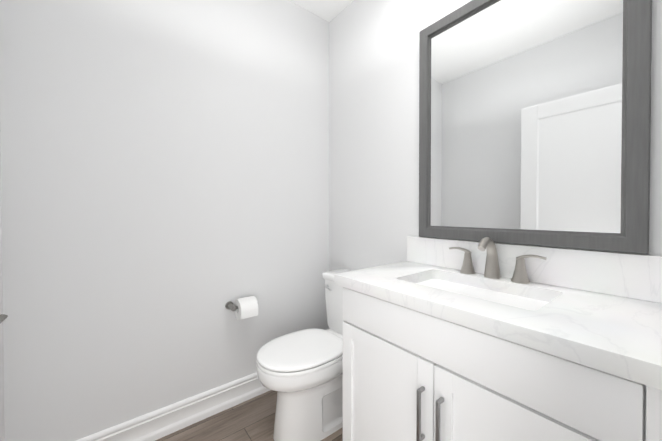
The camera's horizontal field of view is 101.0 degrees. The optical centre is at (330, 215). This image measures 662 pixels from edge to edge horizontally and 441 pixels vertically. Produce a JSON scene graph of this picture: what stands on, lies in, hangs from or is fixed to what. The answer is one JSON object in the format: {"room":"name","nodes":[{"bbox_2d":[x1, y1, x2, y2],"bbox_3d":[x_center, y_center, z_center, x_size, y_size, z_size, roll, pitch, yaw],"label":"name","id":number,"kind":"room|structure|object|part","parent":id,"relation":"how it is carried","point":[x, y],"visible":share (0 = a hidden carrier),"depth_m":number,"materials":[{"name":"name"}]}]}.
{"room":"bathroom","nodes":[
{"label":"bathroom","id":0,"kind":"room"},
{"bbox_2d":[0,118,4,440],"bbox_3d":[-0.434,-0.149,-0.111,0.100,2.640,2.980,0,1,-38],"label":"door","id":1,"kind":"structure","parent":0,"point":[2,430],"depth_m":1.08,"materials":[{"name":"paint"}]},
{"bbox_2d":[0,314,7,323],"bbox_3d":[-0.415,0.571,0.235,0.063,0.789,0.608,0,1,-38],"label":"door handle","id":2,"kind":"structure","parent":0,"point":[3,317],"depth_m":0.47,"materials":[{"name":"silver metal"}]},
{"bbox_2d":[0,0,328,440],"bbox_3d":[-0.697,-0.168,1.643,1.860,2.640,0.100,0,1,-38],"label":"wall","id":3,"kind":"structure","parent":0,"point":[165,180],"depth_m":1.40,"materials":[{"name":"paint"}]},
{"bbox_2d":[76,372,269,440],"bbox_3d":[-0.659,1.081,1.609,1.660,0.142,0.021,0,1,-38],"label":"baseboard","id":4,"kind":"structure","parent":3,"relation":"attached to","point":[164,421],"depth_m":1.49,"materials":[{"name":"white wood"}]},
{"bbox_2d":[225,296,257,319],"bbox_3d":[-0.524,0.551,1.638,0.174,0.120,0.132,0,1,-38],"label":"toilet paper holder","id":5,"kind":"object","parent":3,"relation":"attached to","point":[244,307],"visible":1,"depth_m":1.60,"materials":[{"name":"white paper"}]},
{"bbox_3d":[-0.586,0.540,1.614,0.029,0.029,0.079,0,1,-38],"label":"post","id":6,"kind":"part","parent":5,"relation":"part of","materials":[{"name":"silver metal"}]},
{"bbox_2d":[155,390,342,440],"bbox_3d":[0.156,1.195,0.496,2.160,0.060,3.180,0,1,-38],"label":"floor","id":7,"kind":"structure","parent":0,"point":[252,419],"depth_m":1.50,"materials":[{"name":"brown wood"}]},
{"bbox_2d":[256,269,351,440],"bbox_3d":[-0.054,0.765,1.555,0.749,0.775,0.464,0,1,-38],"label":"toilet","id":8,"kind":"object","parent":7,"relation":"on","point":[300,372],"visible":0.73,"depth_m":1.39,"materials":[{"name":"white ceramic"}]},
{"bbox_3d":[-0.159,0.734,1.472,0.480,0.018,0.376,0,1,-38],"label":"seat","id":9,"kind":"part","parent":8,"relation":"part of","materials":[{"name":"white plastic"}]},
{"bbox_3d":[-0.159,0.712,1.472,0.479,0.020,0.375,0,1,-38],"label":"lid","id":10,"kind":"part","parent":8,"relation":"part of","materials":[{"name":"white"}]},
{"bbox_3d":[-0.095,0.948,1.525,0.646,0.410,0.372,0,1,-38],"label":"bowl","id":11,"kind":"part","parent":8,"relation":"part of","materials":[{"name":"white ceramic"}]},
{"bbox_3d":[0.157,0.579,1.719,0.196,0.325,0.444,0,1,-38],"label":"tank","id":12,"kind":"part","parent":8,"relation":"part of","materials":[{"name":"white ceramic"}]},
{"bbox_3d":[0.156,0.396,1.716,0.214,0.040,0.464,0,1,-38],"label":"tank lid","id":13,"kind":"part","parent":8,"relation":"part of","materials":[{"name":"white ceramic"}]},
{"bbox_2d":[334,236,661,440],"bbox_3d":[0.515,0.623,1.007,0.549,1.071,0.942,0,1,-38],"label":"bathroom vanity","id":14,"kind":"object","parent":7,"relation":"on","point":[486,339],"visible":1,"depth_m":0.83,"materials":[{"name":"white wood"}]},
{"bbox_3d":[0.194,0.495,1.038,0.020,0.057,0.324,0,1,-38],"label":"door rail","id":15,"kind":"part","parent":14,"relation":"part of","materials":[{"name":"white wood"}]},
{"bbox_3d":[0.198,0.755,1.044,0.009,0.473,0.334,0,1,-38],"label":"door panel","id":16,"kind":"part","parent":14,"relation":"part of","materials":[{"name":"white wood"}]},
{"bbox_3d":[0.328,0.389,0.866,0.020,0.143,0.873,0,1,-38],"label":"drawer","id":17,"kind":"part","parent":14,"relation":"part of","materials":[{"name":"white wood"}]},
{"bbox_3d":[0.469,0.759,0.700,0.009,0.473,0.328,0,1,-38],"label":"door panel","id":18,"kind":"part","parent":14,"relation":"part of","materials":[{"name":"white wood"}]},
{"bbox_2d":[334,261,661,389],"bbox_3d":[0.518,0.281,1.006,0.542,0.045,0.942,0,1,-38],"label":"countertop","id":19,"kind":"structure","parent":14,"relation":"on","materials":[{"name":"white stone"}]},
{"bbox_2d":[449,247,474,273],"bbox_3d":[0.600,0.200,1.250,0.062,0.112,0.114,0,1,-38],"label":"handle","id":20,"kind":"object","parent":19,"relation":"on","point":[462,259],"depth_m":1.25,"materials":[{"name":"silver metal"}]},
{"bbox_2d":[478,237,500,278],"bbox_3d":[0.646,0.172,1.123,0.145,0.172,0.062,0,1,-38],"label":"faucet","id":21,"kind":"object","parent":19,"relation":"on","point":[492,251],"depth_m":1.13,"materials":[{"name":"silver metal"}]},
{"bbox_2d":[511,255,546,283],"bbox_3d":[0.758,0.203,1.049,0.062,0.112,0.114,0,1,-38],"label":"handle","id":22,"kind":"object","parent":19,"relation":"on","point":[525,269],"depth_m":1.06,"materials":[{"name":"silver metal"}]},
{"bbox_3d":[0.465,0.499,0.694,0.020,0.057,0.318,0,1,-38],"label":"door rail","id":23,"kind":"part","parent":14,"relation":"part of","materials":[{"name":"white wood"}]},
{"bbox_2d":[289,0,353,21],"bbox_3d":[0.156,-1.515,0.467,2.160,0.080,3.180,0,1,-38],"label":"ceiling","id":24,"kind":"structure","parent":0,"point":[328,10],"depth_m":1.94,"materials":[{"name":"paint"}]},
{"bbox_2d":[329,0,661,328],"bbox_3d":[0.948,-0.161,0.979,0.100,2.640,2.980,0,1,-38],"label":"wall","id":25,"kind":"structure","parent":0,"point":[373,133],"depth_m":1.70,"materials":[{"name":"paint"}]},
{"bbox_2d":[407,236,661,302],"bbox_3d":[0.717,0.187,1.174,0.019,0.140,0.922,0,1,-38],"label":"backsplash","id":26,"kind":"structure","parent":25,"relation":"attached to","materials":[{"name":"white stone"}]},
{"bbox_2d":[419,0,651,253],"bbox_3d":[0.727,-0.431,1.147,0.030,1.089,0.803,0,1,-38],"label":"mirror","id":27,"kind":"object","parent":25,"relation":"attached to","point":[534,122],"visible":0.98,"depth_m":1.05,"materials":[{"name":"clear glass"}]}
]}

